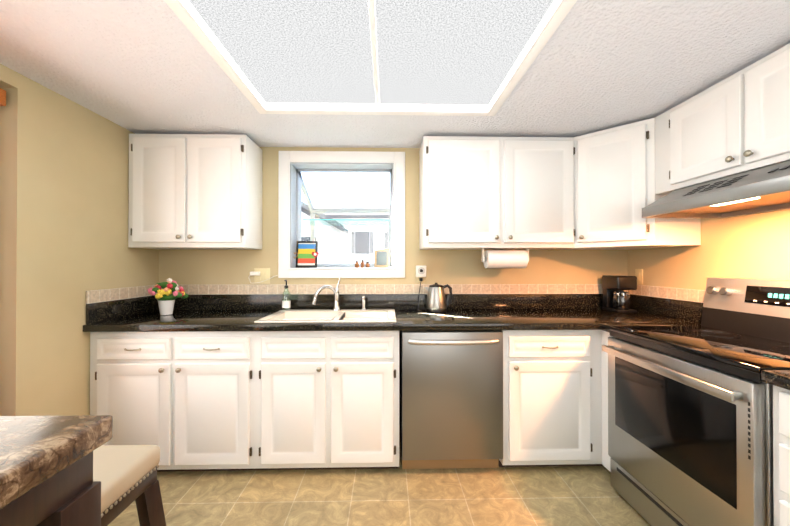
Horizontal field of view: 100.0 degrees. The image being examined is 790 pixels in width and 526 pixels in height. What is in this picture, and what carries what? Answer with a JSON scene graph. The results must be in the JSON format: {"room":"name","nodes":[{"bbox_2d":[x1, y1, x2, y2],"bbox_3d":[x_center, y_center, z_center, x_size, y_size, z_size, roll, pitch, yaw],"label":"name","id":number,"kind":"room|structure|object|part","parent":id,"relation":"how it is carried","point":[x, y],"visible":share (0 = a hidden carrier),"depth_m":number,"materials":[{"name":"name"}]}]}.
{"room":"kitchen","nodes":[
{"label":"kitchen","id":0,"kind":"room"},
{"bbox_2d":[0,64,158,415],"bbox_3d":[-1.825,0.162,0.202,0.122,2.390,4.930,0,0,-1],"label":"wall","id":1,"kind":"structure","parent":0,"point":[64,191],"depth_m":1.75,"materials":[{"name":"paint"}]},
{"bbox_2d":[0,88,5,105],"bbox_3d":[-1.828,0.097,0.974,0.086,1.841,1.133,0,0,-1],"label":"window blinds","id":2,"kind":"object","parent":1,"relation":"attached to","point":[2,97],"visible":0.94,"depth_m":1.53,"materials":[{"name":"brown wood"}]},
{"bbox_2d":[86,294,158,324],"bbox_3d":[-1.795,0.299,2.225,0.018,0.120,0.596,0,0,-1],"label":"backsplash","id":3,"kind":"structure","parent":1,"relation":"attached to","point":[126,306],"depth_m":2.15,"materials":[{"name":"black stone"}]},
{"bbox_2d":[108,427,650,525],"bbox_3d":[0.063,1.308,0.250,4.055,0.100,4.958,0,0,-1],"label":"floor","id":4,"kind":"structure","parent":0,"point":[551,496],"depth_m":1.78,"materials":[{"name":"tile"}]},
{"bbox_2d":[0,415,112,525],"bbox_3d":[-1.185,0.802,0.127,1.094,0.910,1.260,0,0,-1],"label":"dining table","id":5,"kind":"object","parent":4,"relation":"on","point":[46,470],"visible":1,"depth_m":0.67,"materials":[{"name":"brown stone"}]},
{"bbox_2d":[93,445,165,525],"bbox_3d":[-1.035,0.952,0.984,0.532,0.629,0.453,0,0,-1],"label":"bar stool","id":6,"kind":"object","parent":4,"relation":"on","point":[126,475],"visible":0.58,"depth_m":1.08,"materials":[{"name":"beige leather"}]},
{"bbox_2d":[90,333,254,471],"bbox_3d":[-1.317,0.835,2.244,0.969,0.868,0.605,0,0,-1],"label":"base cabinet","id":7,"kind":"object","parent":4,"relation":"on","point":[225,377],"depth_m":1.95,"materials":[{"name":"white wood"}]},
{"bbox_2d":[83,309,700,332],"bbox_3d":[0.021,0.379,2.209,3.648,0.040,0.744,0,0,-1],"label":"countertop","id":8,"kind":"structure","parent":7,"relation":"on","point":[181,320],"depth_m":1.99,"materials":[{"name":"black stone"}]},
{"bbox_2d":[148,278,187,314],"bbox_3d":[-1.589,0.231,2.321,0.246,0.255,0.181,0,0,-1],"label":"flower vase","id":9,"kind":"object","parent":8,"relation":"on","point":[168,295],"visible":1,"depth_m":2.29,"materials":[{"name":"white ceramic"}]},
{"bbox_2d":[282,280,290,309],"bbox_3d":[-0.807,0.235,2.460,0.059,0.224,0.065,0,0,-1],"label":"soap bottle","id":10,"kind":"object","parent":8,"relation":"on","point":[286,303],"visible":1,"depth_m":2.44,"materials":[{"name":"white plastic"}]},
{"bbox_2d":[255,309,398,320],"bbox_3d":[-0.420,0.443,2.241,0.844,0.192,0.531,0,0,-1],"label":"sink","id":11,"kind":"object","parent":8,"relation":"in","point":[280,314],"depth_m":2.40,"materials":[{"name":"white ceramic"}]},
{"bbox_2d":[311,277,342,308],"bbox_3d":[-0.487,0.225,2.382,0.176,0.246,0.210,0,0,-1],"label":"faucet","id":12,"kind":"object","parent":8,"relation":"on","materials":[{"name":"silver metal"}]},
{"bbox_2d":[359,297,366,308],"bbox_3d":[-0.232,0.296,2.461,0.044,0.104,0.045,0,0,-1],"label":"sprayer","id":13,"kind":"object","parent":8,"relation":"on","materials":[{"name":"silver metal"}]},
{"bbox_2d":[424,283,451,312],"bbox_3d":[0.323,0.253,2.483,0.215,0.214,0.160,0,0,-1],"label":"kettle","id":14,"kind":"object","parent":8,"relation":"on","point":[436,301],"visible":1,"depth_m":2.43,"materials":[{"name":"silver metal"}]},
{"bbox_2d":[602,275,636,312],"bbox_3d":[1.664,0.227,2.460,0.144,0.265,0.200,0,0,-1],"label":"coffee maker","id":15,"kind":"object","parent":8,"relation":"on","point":[616,298],"visible":1,"depth_m":2.40,"materials":[{"name":"black plastic"}]},
{"bbox_2d":[255,333,398,469],"bbox_3d":[-0.407,0.835,2.264,0.853,0.868,0.605,0,0,-1],"label":"base cabinet","id":16,"kind":"object","parent":4,"relation":"on","point":[323,400],"depth_m":1.97,"materials":[{"name":"white wood"}]},
{"bbox_2d":[399,330,502,468],"bbox_3d":[0.338,0.838,2.241,0.602,0.862,0.673,0,0,-1],"label":"dishwasher","id":17,"kind":"object","parent":4,"relation":"on","point":[450,398],"visible":1,"depth_m":1.97,"materials":[{"name":"silver metal"}]},
{"bbox_2d":[491,329,602,466],"bbox_3d":[0.948,0.835,2.293,0.608,0.868,0.605,0,0,-1],"label":"base cabinet","id":18,"kind":"object","parent":4,"relation":"on","point":[553,378],"depth_m":1.99,"materials":[{"name":"white wood"}]},
{"bbox_2d":[603,333,612,471],"bbox_3d":[1.549,0.835,2.238,0.592,0.868,0.741,0,0,-1],"label":"base cabinet","id":19,"kind":"object","parent":4,"relation":"on","point":[606,458],"depth_m":1.98,"materials":[{"name":"white wood"}]},
{"bbox_2d":[602,278,789,525],"bbox_3d":[1.494,0.672,1.483,0.709,1.185,0.751,0,0,-1],"label":"range","id":20,"kind":"object","parent":4,"relation":"on","point":[690,425],"visible":0.98,"depth_m":1.42,"materials":[{"name":"silver metal"}]},
{"bbox_2d":[761,370,789,525],"bbox_3d":[1.543,0.745,0.604,0.676,1.030,0.997,0,0,-1],"label":"base cabinet","id":21,"kind":"object","parent":4,"relation":"on","point":[779,380],"visible":1,"depth_m":1.06,"materials":[{"name":"white wood"}]},
{"bbox_2d":[159,147,627,426],"bbox_3d":[0.006,0.178,2.916,3.955,2.390,0.722,0,0,-1],"label":"wall","id":22,"kind":"structure","parent":0,"point":[283,183],"depth_m":2.58,"materials":[{"name":"paint"}]},
{"bbox_2d":[128,134,187,248],"bbox_3d":[-1.608,-0.491,2.390,0.396,0.771,0.323,0,0,-1],"label":"upper cabinet","id":23,"kind":"object","parent":22,"relation":"attached to","point":[158,163],"depth_m":2.23,"materials":[{"name":"white wood"}]},
{"bbox_2d":[188,134,261,249],"bbox_3d":[-1.215,-0.491,2.398,0.390,0.771,0.323,0,0,-1],"label":"upper cabinet","id":24,"kind":"object","parent":22,"relation":"attached to","point":[225,170],"depth_m":2.24,"materials":[{"name":"white wood"}]},
{"bbox_2d":[248,268,278,283],"bbox_3d":[-1.002,0.101,2.548,0.248,0.120,0.029,0,0,-1],"label":"double electrical outlet","id":25,"kind":"object","parent":22,"relation":"attached to","point":[261,275],"visible":1,"depth_m":2.56,"materials":[{"name":"beige plastic"}]},
{"bbox_2d":[293,240,318,258],"bbox_3d":[-0.711,-0.108,2.620,0.217,0.153,0.009,0,0,-1],"label":"heart ornament","id":26,"kind":"object","parent":22,"relation":"hanging from","point":[315,255],"visible":0.83,"depth_m":2.62,"materials":[{"name":"red"}]},
{"bbox_2d":[296,241,317,267],"bbox_3d":[-0.706,-0.066,2.665,0.170,0.220,0.056,0,0,-1],"label":"photo frame","id":27,"kind":"object","parent":22,"relation":"on","point":[305,258],"visible":0.92,"depth_m":2.65,"materials":[{"name":"black plastic"}]},
{"bbox_3d":[-0.417,-0.373,2.910,0.977,0.980,0.722,0,0,-1],"label":"frame","id":28,"kind":"part","parent":22,"relation":"part of","materials":[{"name":"white"}]},
{"bbox_3d":[-0.419,-0.377,2.993,0.779,0.774,0.524,0,0,-1],"label":"glass","id":29,"kind":"part","parent":22,"relation":"part of","materials":[{"name":"clear glass"}]},
{"bbox_2d":[302,219,389,225],"bbox_3d":[-0.419,-0.366,3.021,0.741,0.008,0.409,0,0,-1],"label":"shelf","id":30,"kind":"object","parent":22,"relation":"attached to","point":[364,220],"visible":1,"depth_m":2.84,"materials":[{"name":"clear glass"}]},
{"bbox_2d":[355,260,369,267],"bbox_3d":[-0.266,0.005,2.672,0.140,0.066,0.060,0,0,-1],"label":"jar","id":31,"kind":"object","parent":22,"relation":"on","point":[364,265],"visible":0.96,"depth_m":2.66,"materials":[{"name":"brown"}]},
{"bbox_2d":[374,249,389,267],"bbox_3d":[-0.104,-0.035,2.684,0.120,0.155,0.053,0,0,7],"label":"photo frame","id":32,"kind":"object","parent":22,"relation":"on","point":[381,259],"visible":0.96,"depth_m":2.67,"materials":[{"name":"beige wood"}]},
{"bbox_2d":[174,293,602,308],"bbox_3d":[0.013,0.301,2.571,3.648,0.120,0.020,0,0,-1],"label":"backsplash","id":33,"kind":"structure","parent":22,"relation":"attached to","point":[194,300],"depth_m":2.56,"materials":[{"name":"black stone"}]},
{"bbox_2d":[416,265,425,311],"bbox_3d":[0.202,0.188,2.508,0.080,0.339,0.160,0,0,-1],"label":"electrical outlet","id":34,"kind":"object","parent":22,"relation":"attached to","point":[420,273],"visible":0.96,"depth_m":2.54,"materials":[{"name":"beige plastic"}]},
{"bbox_2d":[419,136,503,250],"bbox_3d":[0.465,-0.491,2.434,0.543,0.771,0.323,0,0,-1],"label":"upper cabinet","id":35,"kind":"object","parent":22,"relation":"attached to","point":[461,178],"depth_m":2.28,"materials":[{"name":"white wood"}]},
{"bbox_2d":[504,137,575,250],"bbox_3d":[0.991,-0.491,2.445,0.510,0.771,0.323,0,0,-1],"label":"upper cabinet","id":36,"kind":"object","parent":22,"relation":"attached to","point":[506,202],"depth_m":2.29,"materials":[{"name":"white wood"}]},
{"bbox_2d":[0,0,789,147],"bbox_3d":[0.063,-0.972,0.263,4.055,0.120,4.958,0,0,-1],"label":"ceiling","id":37,"kind":"structure","parent":0,"point":[144,66],"depth_m":1.55,"materials":[{"name":"white paint"}]},
{"bbox_2d":[164,0,576,115],"bbox_3d":[-0.087,-0.916,1.341,1.410,0.048,1.310,0,0,-1],"label":"frame","id":38,"kind":"object","parent":37,"relation":"attached to","point":[189,16],"visible":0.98,"depth_m":1.56,"materials":[{"name":"white"}]},
{"bbox_2d":[189,0,375,103],"bbox_3d":[-0.419,-0.939,1.334,0.640,0.006,1.204,0,0,-1],"label":"diffuser","id":39,"kind":"object","parent":38,"relation":"attached to","point":[290,51],"depth_m":1.43,"materials":[{"name":"white plastic"}]},
{"bbox_2d":[369,0,553,104],"bbox_3d":[0.244,-0.939,1.348,0.640,0.006,1.204,0,0,-1],"label":"diffuser","id":40,"kind":"object","parent":38,"relation":"attached to","point":[459,52],"depth_m":1.43,"materials":[{"name":"white plastic"}]},
{"bbox_2d":[628,209,789,289],"bbox_3d":[1.951,0.163,0.283,0.122,2.390,4.930,0,0,-1],"label":"wall","id":41,"kind":"structure","parent":0,"point":[754,246],"depth_m":1.86,"materials":[{"name":"paint"}]},
{"bbox_2d":[576,118,700,249],"bbox_3d":[1.547,-0.491,2.311,0.595,0.771,0.616,0,0,-1],"label":"upper cabinet","id":42,"kind":"object","parent":41,"relation":"attached to","point":[614,165],"depth_m":2.11,"materials":[{"name":"white wood"}]},
{"bbox_2d":[635,269,642,284],"bbox_3d":[1.838,0.103,2.500,0.008,0.116,0.072,0,0,-1],"label":"outlet","id":43,"kind":"object","parent":41,"relation":"attached to","point":[639,274],"visible":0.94,"depth_m":2.49,"materials":[{"name":"beige plastic"}]},
{"bbox_2d":[630,293,703,320],"bbox_3d":[1.835,0.299,2.238,0.019,0.120,0.724,0,0,-1],"label":"backsplash","id":44,"kind":"structure","parent":41,"relation":"attached to","point":[665,306],"depth_m":2.22,"materials":[{"name":"black stone"}]},
{"bbox_2d":[652,73,735,194],"bbox_3d":[1.705,-0.647,1.748,0.302,0.466,0.513,0,0,-1],"label":"upper cabinet","id":45,"kind":"object","parent":41,"relation":"attached to","point":[694,141],"depth_m":1.71,"materials":[{"name":"white wood"}]},
{"bbox_2d":[642,160,789,217],"bbox_3d":[1.625,-0.334,1.491,0.470,0.157,0.749,0,0,-1],"label":"range hood","id":46,"kind":"object","parent":45,"relation":"attached to","point":[762,189],"visible":1,"depth_m":1.52,"materials":[{"name":"silver metal"}]},
{"bbox_2d":[736,43,789,173],"bbox_3d":[1.715,-0.650,1.300,0.302,0.466,0.385,0,0,-1],"label":"upper cabinet","id":47,"kind":"object","parent":41,"relation":"attached to","point":[762,87],"depth_m":1.41,"materials":[{"name":"white wood"}]},
{"label":"outside","id":48,"kind":"structure","parent":0,"visible":0},
{"bbox_3d":[-0.161,1.639,9.866,80.000,0.050,100.000,0,0,-1],"label":"ground","id":49,"kind":"structure","parent":48,"visible":0},
{"bbox_2d":[301,201,389,263],"bbox_3d":[-2.327,-0.816,17.636,21.000,4.950,11.400,0,0,-1],"label":"house","id":50,"kind":"structure","parent":49,"relation":"on","point":[370,237],"depth_m":14.83,"materials":[{"name":"white"}]}
]}

